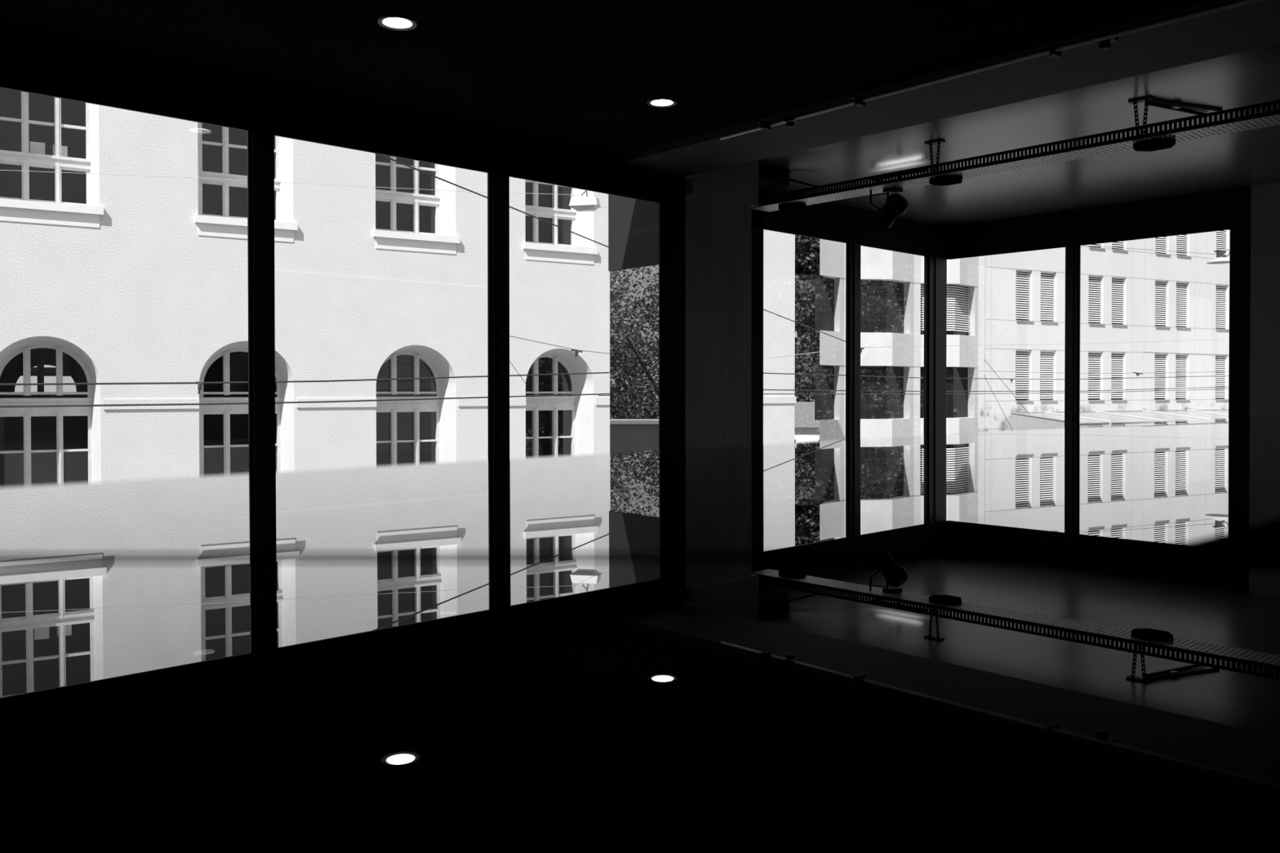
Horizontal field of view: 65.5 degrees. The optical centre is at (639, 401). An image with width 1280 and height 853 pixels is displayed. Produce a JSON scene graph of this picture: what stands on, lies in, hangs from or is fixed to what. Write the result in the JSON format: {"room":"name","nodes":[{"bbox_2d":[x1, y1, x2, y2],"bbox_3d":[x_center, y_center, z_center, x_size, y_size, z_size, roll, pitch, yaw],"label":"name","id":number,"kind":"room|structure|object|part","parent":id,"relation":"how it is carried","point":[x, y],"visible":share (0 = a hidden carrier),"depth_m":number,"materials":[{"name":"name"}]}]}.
{"room":"empty office room","nodes":[
{"label":"empty office room","id":0,"kind":"room"},
{"bbox_2d":[0,26,685,450],"bbox_3d":[-2.668,-0.026,4.391,8.000,3.150,0.120,-1,1,-42],"label":"wall","id":1,"kind":"structure","parent":0,"point":[29,61],"depth_m":5.36,"materials":[{"name":"black paint"}]},
{"bbox_2d":[0,85,659,473],"bbox_3d":[-2.010,-0.330,4.893,5.852,2.045,0.048,-1,1,-42],"label":"window","id":2,"kind":"structure","parent":1,"relation":"in","point":[260,143],"depth_m":5.01,"materials":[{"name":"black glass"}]},
{"bbox_2d":[617,0,1279,177],"bbox_3d":[3.176,-1.765,3.419,0.610,0.450,9.180,-1,1,-42],"label":"ceiling beam","id":3,"kind":"structure","parent":1,"relation":"attached to","point":[1256,24],"depth_m":4.90,"materials":[{"name":"grey paint"}]},
{"bbox_2d":[720,0,1261,140],"bbox_3d":[2.077,-1.524,4.070,0.126,0.052,4.820,-1,1,-42],"label":"conduit","id":4,"kind":"object","parent":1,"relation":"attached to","point":[1104,40],"visible":1,"depth_m":4.44,"materials":[{"name":"black metal"}]},
{"bbox_2d":[0,0,1209,155],"bbox_3d":[0.342,-1.861,0.915,8.170,0.600,9.320,-1,1,-42],"label":"ceiling","id":5,"kind":"structure","parent":0,"point":[584,74],"depth_m":4.49,"materials":[{"name":"paint"}]},
{"bbox_2d":[377,14,417,30],"bbox_3d":[-1.023,-1.596,4.198,0.164,0.006,0.164,-1,1,-42],"label":"recessed light","id":6,"kind":"object","parent":5,"relation":"in","point":[393,22],"visible":1,"depth_m":4.19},
{"bbox_2d":[646,97,676,107],"bbox_3d":[0.118,-1.610,5.366,0.164,0.006,0.164,-1,1,-42],"label":"recessed light","id":7,"kind":"object","parent":5,"relation":"in","point":[657,102],"visible":1,"depth_m":5.36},
{"bbox_2d":[608,194,658,453],"bbox_3d":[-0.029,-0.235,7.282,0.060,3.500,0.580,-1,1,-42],"label":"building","id":8,"kind":"structure","parent":0,"point":[633,223],"depth_m":7.27,"materials":[{"name":"concrete"}]},
{"bbox_2d":[685,160,758,448],"bbox_3d":[0.433,-0.158,7.482,0.750,3.340,0.550,-1,1,-42],"label":"wall pillar","id":9,"kind":"structure","parent":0,"point":[719,202],"depth_m":7.27,"materials":[{"name":"grey paint"}]},
{"bbox_2d":[751,186,946,444],"bbox_3d":[1.838,-0.179,9.305,3.875,3.340,0.240,-1,1,-42],"label":"wall","id":10,"kind":"structure","parent":0,"point":[829,220],"depth_m":9.08,"materials":[{"name":"black paint"}]},
{"bbox_2d":[763,228,946,439],"bbox_3d":[2.172,-0.432,9.592,2.981,2.140,0.048,-1,1,-42],"label":"window","id":11,"kind":"structure","parent":10,"relation":"in","point":[935,268],"depth_m":10.34,"materials":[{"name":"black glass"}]},
{"bbox_2d":[758,44,1279,226],"bbox_3d":[4.925,-2.010,5.534,4.830,0.410,9.940,-1,1,-42],"label":"ceiling","id":12,"kind":"structure","parent":0,"point":[1247,157],"depth_m":7.29,"materials":[{"name":"grey paint"}]},
{"bbox_2d":[758,162,789,188],"bbox_3d":[0.953,-1.768,7.784,0.450,0.124,0.180,-1,1,-42],"label":"duct","id":13,"kind":"object","parent":12,"relation":"attached to","point":[769,176],"visible":0.57,"depth_m":7.77,"materials":[{"name":"black metal"}]},
{"bbox_2d":[751,96,1279,211],"bbox_3d":[2.753,-1.675,6.586,0.601,0.285,4.820,-1,1,-42],"label":"cable tray","id":14,"kind":"object","parent":12,"relation":"hanging from","point":[954,175],"visible":0.92,"depth_m":6.38,"materials":[{"name":"metal"}]},
{"bbox_3d":[1.226,-1.565,7.996,0.205,0.030,0.230,-1,1,-42],"label":"mounting plate","id":15,"kind":"part","parent":14,"relation":"part of","materials":[{"name":"black metal"}]},
{"bbox_2d":[869,186,908,227],"bbox_3d":[1.863,-1.435,7.395,0.184,0.278,0.257,-1,1,-42],"label":"spotlight","id":16,"kind":"object","parent":14,"relation":"attached to","point":[896,204],"visible":1,"depth_m":7.34,"materials":[{"name":"black metal"}]},
{"bbox_2d":[871,168,926,182],"bbox_3d":[1.905,-1.726,7.653,0.356,0.108,0.480,-1,1,-42],"label":"uplight","id":17,"kind":"object","parent":14,"relation":"attached to","point":[922,169],"visible":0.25,"depth_m":7.68,"materials":[{"name":"black metal"}]},
{"bbox_3d":[2.151,-1.553,6.986,0.205,0.030,0.230,-1,1,-42],"label":"mounting plate","id":18,"kind":"part","parent":14,"relation":"part of","materials":[{"name":"black metal"}]},
{"bbox_3d":[3.084,-1.541,5.968,0.205,0.030,0.230,-1,1,-42],"label":"mounting plate","id":19,"kind":"part","parent":14,"relation":"part of","materials":[{"name":"black metal"}]},
{"bbox_2d":[1146,99,1222,112],"bbox_3d":[3.323,-1.796,6.076,0.600,0.029,0.060,0,1,-21],"label":"channel","id":20,"kind":"object","parent":12,"relation":"attached to","point":[1174,104],"visible":0.89,"depth_m":6.07,"materials":[{"name":"metal"}]},
{"bbox_2d":[946,182,1279,417],"bbox_3d":[6.520,-0.154,7.153,0.120,3.340,9.740,-1,1,-42],"label":"wall","id":21,"kind":"structure","parent":0,"point":[1230,209],"depth_m":8.59,"materials":[{"name":"black paint"}]},
{"bbox_2d":[948,229,1228,427],"bbox_3d":[4.180,-0.432,9.597,0.048,2.140,2.690,-1,1,-42],"label":"window","id":22,"kind":"structure","parent":21,"relation":"in","point":[1073,253],"depth_m":9.58,"materials":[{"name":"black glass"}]},
{"bbox_3d":[1.913,1.692,2.817,13.000,0.250,9.940,-1,1,-42],"label":"floor","id":23,"kind":"structure","parent":0,"visible":0},
{"bbox_2d":[0,415,1279,852],"bbox_3d":[0.055,0.804,0.059,0.610,1.591,0.860,0,1,0],"label":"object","id":24,"kind":"structure","parent":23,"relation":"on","point":[1055,640],"depth_m":0.04,"materials":[{"name":"black glass"}]},
{"label":"outside","id":25,"kind":"structure","parent":0,"visible":0},
{"bbox_2d":[0,372,1228,385],"bbox_3d":[6.409,-0.480,19.983,33.515,0.425,1.387,-1,1,-43],"label":"overhead wire","id":26,"kind":"object","parent":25,"point":[291,381],"visible":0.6,"depth_m":10.41,"materials":[{"name":"black metal"}]},
{"bbox_2d":[195,381,204,394],"bbox_3d":[-4.064,-0.127,9.200,0.063,0.116,0.040,0,1,0],"label":"fitting","id":27,"kind":"object","parent":26,"relation":"attached to","point":[200,384],"visible":1,"depth_m":9.18,"materials":[{"name":"grey metal"}]},
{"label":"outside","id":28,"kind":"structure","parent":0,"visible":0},
{"bbox_2d":[598,388,1228,395],"bbox_3d":[8.946,-0.245,22.834,25.973,0.146,0.899,-1,1,-41],"label":"overhead wire","id":29,"kind":"object","parent":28,"point":[1221,388],"visible":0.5,"depth_m":21.39,"materials":[{"name":"black metal"}]},
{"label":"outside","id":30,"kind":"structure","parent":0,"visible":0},
{"bbox_2d":[375,153,845,342],"bbox_3d":[0.281,-1.334,11.219,0.803,1.094,9.603,0,1,34],"label":"overhead wire","id":31,"kind":"object","parent":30,"point":[382,155],"visible":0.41,"depth_m":9.43,"materials":[{"name":"black metal"}]},
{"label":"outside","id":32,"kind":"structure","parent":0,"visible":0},
{"bbox_2d":[509,335,607,353],"bbox_3d":[-0.946,-0.728,13.001,0.012,0.169,2.406,0,1,34],"label":"overhead wire","id":33,"kind":"object","parent":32,"point":[509,335],"visible":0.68,"depth_m":12.78,"materials":[{"name":"black metal"}]},
{"bbox_2d":[571,349,582,358],"bbox_3d":[-0.837,-0.632,13.200,0.152,0.122,0.040,0,1,0],"label":"fitting","id":34,"kind":"object","parent":33,"relation":"attached to","point":[576,352],"visible":0.98,"depth_m":13.18,"materials":[{"name":"grey metal"}]},
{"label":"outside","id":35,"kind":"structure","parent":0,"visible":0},
{"bbox_2d":[763,338,1229,359],"bbox_3d":[9.432,-1.231,22.165,19.446,0.964,0.432,-1,1,-38],"label":"overhead wire","id":36,"kind":"object","parent":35,"point":[1220,339],"visible":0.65,"depth_m":20.40,"materials":[{"name":"black metal"}]},
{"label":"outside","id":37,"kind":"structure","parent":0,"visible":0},
{"bbox_3d":[11.984,5.833,31.397,180.000,0.200,150.000,-1,1,-42],"label":"street","id":38,"kind":"object","parent":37,"visible":0},
{"bbox_2d":[0,87,795,488],"bbox_3d":[-8.505,-2.096,23.190,24.670,15.850,9.800,0,1,-31],"label":"building","id":39,"kind":"structure","parent":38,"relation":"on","point":[117,277],"depth_m":19.52,"materials":[{"name":"paint"}]},
{"bbox_3d":[-10.353,-3.222,17.273,1.808,0.360,0.785,0,1,-31],"label":"window sill","id":40,"kind":"part","parent":39,"relation":"part of","materials":[{"name":"white stone"}]},
{"bbox_3d":[-7.545,-3.242,18.974,1.808,0.360,0.785,0,1,-31],"label":"window sill","id":41,"kind":"part","parent":39,"relation":"part of","materials":[{"name":"white stone"}]},
{"bbox_3d":[-4.736,-3.262,20.674,1.808,0.360,0.785,0,1,-31],"label":"window sill","id":42,"kind":"part","parent":39,"relation":"part of","materials":[{"name":"white stone"}]},
{"bbox_3d":[-1.928,-3.282,22.375,1.808,0.360,0.785,0,1,-31],"label":"window sill","id":43,"kind":"part","parent":39,"relation":"part of","materials":[{"name":"white stone"}]},
{"bbox_2d":[794,280,821,401],"bbox_3d":[12.568,-1.340,58.787,8.180,13.620,10.673,0,1,15],"label":"tree","id":44,"kind":"object","parent":38,"relation":"on","point":[810,343],"visible":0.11,"depth_m":55.91,"materials":[{"name":"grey plant"}]},
{"bbox_2d":[795,235,821,395],"bbox_3d":[12.897,-6.386,78.140,13.298,23.253,11.571,1,1,43],"label":"tree","id":45,"kind":"object","parent":38,"relation":"on","point":[806,249],"visible":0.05,"depth_m":76.47,"materials":[{"name":"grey plant"}]},
{"bbox_2d":[794,401,822,442],"bbox_3d":[7.848,2.764,50.087,7.600,5.500,4.600,0,1,9],"label":"house","id":46,"kind":"structure","parent":38,"relation":"on","point":[806,429],"depth_m":48.10,"materials":[{"name":"paint"}]},
{"bbox_2d":[814,229,1230,441],"bbox_3d":[18.771,-3.214,48.229,34.040,17.500,12.500,0,1,-26],"label":"office building","id":47,"kind":"structure","parent":38,"relation":"on","point":[1136,295],"depth_m":40.41,"materials":[{"name":"concrete"}]},
{"bbox_3d":[6.657,-3.495,35.901,1.229,1.950,0.077,-1,1,-42],"label":"glass","id":48,"kind":"part","parent":47,"relation":"part of","materials":[{"name":"glass"}]},
{"bbox_3d":[6.657,-0.320,35.938,1.229,1.960,0.077,-1,1,-42],"label":"glass","id":49,"kind":"part","parent":47,"relation":"part of","materials":[{"name":"black glass"}]},
{"bbox_3d":[8.349,-0.331,36.830,1.565,1.960,0.500,0,1,-27],"label":"glass","id":50,"kind":"part","parent":47,"relation":"part of","materials":[{"name":"black glass"}]},
{"bbox_3d":[8.349,-3.506,36.793,1.565,1.950,0.500,0,1,-27],"label":"glass","id":51,"kind":"part","parent":47,"relation":"part of","materials":[{"name":"glass"}]},
{"bbox_3d":[9.588,-3.512,37.362,1.229,1.950,0.077,-1,1,-42],"label":"glass","id":52,"kind":"part","parent":47,"relation":"part of","materials":[{"name":"black glass"}]},
{"bbox_3d":[9.588,-0.337,37.399,1.229,1.960,0.077,-1,1,-42],"label":"glass","id":53,"kind":"part","parent":47,"relation":"part of","materials":[{"name":"glass"}]},
{"bbox_3d":[11.280,-0.348,38.292,1.565,1.960,0.500,0,1,-27],"label":"glass","id":54,"kind":"part","parent":47,"relation":"part of","materials":[{"name":"black glass"}]},
{"bbox_3d":[11.280,-3.523,38.254,1.565,1.950,0.500,0,1,-27],"label":"glass","id":55,"kind":"part","parent":47,"relation":"part of","materials":[{"name":"glass"}]},
{"bbox_2d":[920,285,955,330],"bbox_3d":[11.310,-3.583,38.193,1.654,1.712,0.033,0,1,-9],"label":"blind","id":56,"kind":"object","parent":47,"relation":"hanging from","point":[950,289],"depth_m":38.30,"materials":[{"name":"white metal"}]},
{"bbox_3d":[12.519,-3.529,38.823,1.229,1.950,0.077,-1,1,-42],"label":"glass","id":57,"kind":"part","parent":47,"relation":"part of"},
{"bbox_3d":[12.519,-0.354,38.861,1.229,1.960,0.077,-1,1,-42],"label":"glass","id":58,"kind":"part","parent":47,"relation":"part of","materials":[{"name":"black glass"}]},
{"bbox_2d":[954,286,969,332],"bbox_3d":[12.549,-3.590,38.762,0.033,1.712,1.243,1,1,44],"label":"blind","id":59,"kind":"object","parent":47,"relation":"hanging from","point":[962,294],"depth_m":38.82,"materials":[{"name":"white metal"}]},
{"bbox_2d":[1015,269,1030,319],"bbox_3d":[15.442,-4.338,40.270,0.890,1.986,0.060,0,1,-27],"label":"blind","id":60,"kind":"object","parent":47,"relation":"hanging from","point":[1022,276],"depth_m":40.33,"materials":[{"name":"white metal"}]},
{"bbox_2d":[1015,349,1030,398],"bbox_3d":[15.442,-1.108,40.307,0.890,1.986,0.060,0,1,-27],"label":"blind","id":61,"kind":"object","parent":47,"relation":"hanging from","point":[1022,356],"depth_m":40.37,"materials":[{"name":"white metal"}]},
{"bbox_3d":[15.534,-3.238,40.186,0.950,0.045,0.105,0,1,-27],"label":"window sill","id":62,"kind":"part","parent":47,"relation":"part of","materials":[{"name":"stone"}]},
{"bbox_2d":[1040,350,1053,398],"bbox_3d":[16.681,-1.115,40.925,0.890,1.986,0.060,0,1,-27],"label":"blind","id":63,"kind":"object","parent":47,"relation":"hanging from","point":[1046,357],"depth_m":40.99,"materials":[{"name":"white metal"}]},
{"bbox_2d":[1040,271,1054,319],"bbox_3d":[16.681,-4.345,40.888,0.890,1.986,0.060,0,1,-27],"label":"blind","id":64,"kind":"object","parent":47,"relation":"hanging from","point":[1047,277],"depth_m":40.96,"materials":[{"name":"white metal"}]},
{"bbox_3d":[16.774,-3.245,40.804,0.950,0.045,0.105,0,1,-26],"label":"window sill","id":65,"kind":"part","parent":47,"relation":"part of","materials":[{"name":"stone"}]},
{"bbox_2d":[1088,275,1101,322],"bbox_3d":[19.200,-4.360,42.144,0.890,1.986,0.060,0,1,-26],"label":"blind","id":66,"kind":"object","parent":47,"relation":"hanging from","point":[1094,281],"depth_m":42.21,"materials":[{"name":"white metal"}]},
{"bbox_2d":[1088,351,1101,398],"bbox_3d":[19.200,-1.130,42.181,0.890,1.986,0.060,0,1,-26],"label":"blind","id":67,"kind":"object","parent":47,"relation":"hanging from","point":[1094,357],"depth_m":42.25,"materials":[{"name":"white metal"}]},
{"bbox_3d":[19.293,-0.030,42.098,0.950,0.045,0.105,0,1,-27],"label":"window sill","id":68,"kind":"part","parent":47,"relation":"part of","materials":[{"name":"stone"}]},
{"bbox_3d":[19.293,-6.469,42.023,0.950,0.045,0.105,0,1,-27],"label":"window sill","id":69,"kind":"part","parent":47,"relation":"part of","materials":[{"name":"stone"}]},
{"bbox_2d":[1111,351,1124,398],"bbox_3d":[20.471,-1.137,42.815,0.890,1.986,0.060,0,1,-27],"label":"blind","id":70,"kind":"object","parent":47,"relation":"hanging from","point":[1117,357],"depth_m":42.88,"materials":[{"name":"white metal"}]},
{"bbox_2d":[1111,241,1124,248],"bbox_3d":[20.471,-7.577,42.739,0.890,1.986,0.060,0,1,-27],"label":"blind","id":71,"kind":"object","parent":47,"relation":"hanging from","point":[1115,244],"depth_m":42.83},
{"bbox_2d":[1111,276,1124,323],"bbox_3d":[20.471,-4.367,42.777,0.890,1.986,0.060,0,1,-27],"label":"blind","id":72,"kind":"object","parent":47,"relation":"hanging from","point":[1117,282],"depth_m":42.85,"materials":[{"name":"white metal"}]},
{"bbox_2d":[1011,409,1228,430],"bbox_3d":[26.407,0.752,43.891,24.285,0.770,3.140,0,1,-26],"label":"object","id":73,"kind":"object","parent":47,"relation":"attached to","point":[1046,420],"visible":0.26,"depth_m":39.92,"materials":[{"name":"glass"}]},
{"bbox_3d":[15.563,0.845,38.508,0.001,0.710,3.080,0,1,-26],"label":"glass","id":74,"kind":"part","parent":73,"relation":"part of","materials":[{"name":"white glass"}]},
{"bbox_3d":[26.411,0.567,43.881,24.285,0.380,3.103,0,1,-27],"label":"edge rail","id":75,"kind":"part","parent":73,"relation":"part of","materials":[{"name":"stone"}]},
{"bbox_3d":[27.101,0.928,42.541,24.250,0.310,0.020,0,1,-26],"label":"fascia glass","id":76,"kind":"part","parent":73,"relation":"part of","materials":[{"name":"white glass"}]},
{"bbox_3d":[25.733,0.393,45.278,24.250,0.035,0.050,0,1,-27],"label":"wall rail","id":77,"kind":"part","parent":73,"relation":"part of","materials":[{"name":"metal"}]},
{"bbox_3d":[26.414,0.577,43.915,24.250,0.300,3.080,0,1,-27],"label":"roof glass","id":78,"kind":"part","parent":73,"relation":"part of","materials":[{"name":"white glass"}]},
{"bbox_3d":[20.564,-6.477,42.656,0.950,0.045,0.105,0,1,-27],"label":"window sill","id":79,"kind":"part","parent":47,"relation":"part of","materials":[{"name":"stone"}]},
{"bbox_2d":[1154,352,1166,397],"bbox_3d":[22.968,-1.152,44.060,0.890,1.986,0.060,0,1,-27],"label":"blind","id":80,"kind":"object","parent":47,"relation":"hanging from","point":[1160,359],"depth_m":44.14,"materials":[{"name":"white metal"}]},
{"bbox_2d":[1155,236,1166,253],"bbox_3d":[22.968,-7.592,43.984,0.890,1.986,0.060,0,1,-27],"label":"blind","id":81,"kind":"object","parent":47,"relation":"hanging from","point":[1160,242],"depth_m":44.06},
{"bbox_2d":[1155,280,1166,324],"bbox_3d":[22.968,-4.382,44.022,0.890,1.986,0.060,0,1,-27],"label":"blind","id":82,"kind":"object","parent":47,"relation":"hanging from","point":[1160,285],"depth_m":44.11,"materials":[{"name":"white metal"}]},
{"bbox_3d":[23.061,-6.491,43.901,0.950,0.045,0.105,0,1,-26],"label":"window sill","id":83,"kind":"part","parent":47,"relation":"part of","materials":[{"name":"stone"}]},
{"bbox_2d":[1175,353,1186,397],"bbox_3d":[24.230,-1.159,44.689,0.890,1.986,0.060,0,1,-26],"label":"blind","id":84,"kind":"object","parent":47,"relation":"hanging from","point":[1180,359],"depth_m":44.77,"materials":[{"name":"white metal"}]},
{"bbox_2d":[1176,235,1186,254],"bbox_3d":[24.230,-7.599,44.613,0.890,1.986,0.060,0,1,-26],"label":"blind","id":85,"kind":"object","parent":47,"relation":"hanging from","point":[1181,240],"depth_m":44.70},
{"bbox_2d":[1176,281,1187,325],"bbox_3d":[24.230,-4.389,44.651,0.890,1.986,0.060,0,1,-26],"label":"blind","id":86,"kind":"object","parent":47,"relation":"hanging from","point":[1181,286],"depth_m":44.75,"materials":[{"name":"white metal"}]},
{"bbox_2d":[1215,284,1226,328],"bbox_3d":[26.718,-4.404,45.891,0.890,1.986,0.060,0,1,-27],"label":"blind","id":87,"kind":"object","parent":47,"relation":"hanging from","point":[1220,289],"depth_m":45.96,"materials":[{"name":"white metal"}]},
{"bbox_2d":[1215,354,1226,397],"bbox_3d":[26.718,-1.174,45.929,0.890,1.986,0.060,0,1,-27],"label":"blind","id":88,"kind":"object","parent":47,"relation":"hanging from","point":[1220,361],"depth_m":46.02,"materials":[{"name":"white metal"}]},
{"bbox_2d":[1216,230,1226,257],"bbox_3d":[26.718,-7.613,45.854,0.890,1.986,0.060,0,1,-27],"label":"blind","id":89,"kind":"object","parent":47,"relation":"hanging from","point":[1220,235],"depth_m":45.95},
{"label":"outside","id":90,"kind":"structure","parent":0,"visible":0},
{"bbox_2d":[0,386,1223,407],"bbox_3d":[6.462,-0.219,19.961,33.474,0.269,1.075,-1,1,-43],"label":"overhead wire","id":91,"kind":"object","parent":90,"point":[225,403],"visible":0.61,"depth_m":10.65,"materials":[{"name":"black metal"}]},
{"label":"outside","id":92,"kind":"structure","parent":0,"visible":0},
{"bbox_2d":[0,169,608,208],"bbox_3d":[-4.134,-2.820,13.165,8.033,0.162,0.150,0,1,-16],"label":"overhead wire","id":93,"kind":"object","parent":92,"point":[0,170],"visible":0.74,"depth_m":13.10,"materials":[{"name":"grey metal"}]},
{"bbox_2d":[568,190,600,211],"bbox_3d":[-0.828,-3.103,14.998,0.436,0.451,0.244,0,1,12],"label":"street lamp","id":94,"kind":"object","parent":93,"relation":"hanging from","point":[578,204],"visible":0.87,"depth_m":14.91,"materials":[{"name":"white metal"}]},
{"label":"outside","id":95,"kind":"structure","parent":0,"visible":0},
{"bbox_2d":[983,359,1029,413],"bbox_3d":[12.357,-0.481,33.500,2.152,1.876,0.016,0,1,-27],"label":"overhead wire","id":96,"kind":"object","parent":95,"point":[984,359],"visible":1,"depth_m":33.50,"materials":[{"name":"black metal"}]},
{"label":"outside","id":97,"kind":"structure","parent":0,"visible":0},
{"bbox_2d":[983,375,1012,429],"bbox_3d":[12.059,0.050,33.500,1.647,1.854,0.016,0,1,-37],"label":"overhead wire","id":98,"kind":"object","parent":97,"point":[984,375],"visible":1,"depth_m":33.47,"materials":[{"name":"black metal"}]},
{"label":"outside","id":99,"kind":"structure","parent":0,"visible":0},
{"bbox_2d":[1083,244,1229,263],"bbox_3d":[15.280,-4.309,28.834,3.864,0.779,2.356,0,1,0],"label":"street lamp","id":100,"kind":"object","parent":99,"point":[1220,259],"depth_m":27.98,"materials":[{"name":"white metal"}]},
{"bbox_3d":[15.280,-4.390,29.001,4.348,0.622,0.014,0,1,28],"label":"overhead wire","id":101,"kind":"part","parent":100,"relation":"part of","materials":[{"name":"black metal"}]},
{"bbox_3d":[16.319,-3.985,28.000,0.680,0.150,0.680,0,1,0],"label":"lamp shade","id":102,"kind":"part","parent":100,"relation":"part of","materials":[{"name":"white metal"}]},
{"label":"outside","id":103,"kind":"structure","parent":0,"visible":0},
{"bbox_2d":[1143,351,1224,355],"bbox_3d":[16.470,-1.396,29.451,2.850,0.195,0.120,0,1,21],"label":"overhead wire","id":104,"kind":"object","parent":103,"point":[1144,352],"visible":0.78,"depth_m":29.53,"materials":[{"name":"grey metal"}]},
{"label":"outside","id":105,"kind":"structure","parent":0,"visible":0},
{"bbox_2d":[978,370,1222,373],"bbox_3d":[13.365,-0.819,28.000,7.685,0.085,0.011,0,1,0],"label":"overhead wire","id":106,"kind":"object","parent":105,"point":[979,371],"visible":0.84,"depth_m":27.99,"materials":[{"name":"grey metal"}]}
]}

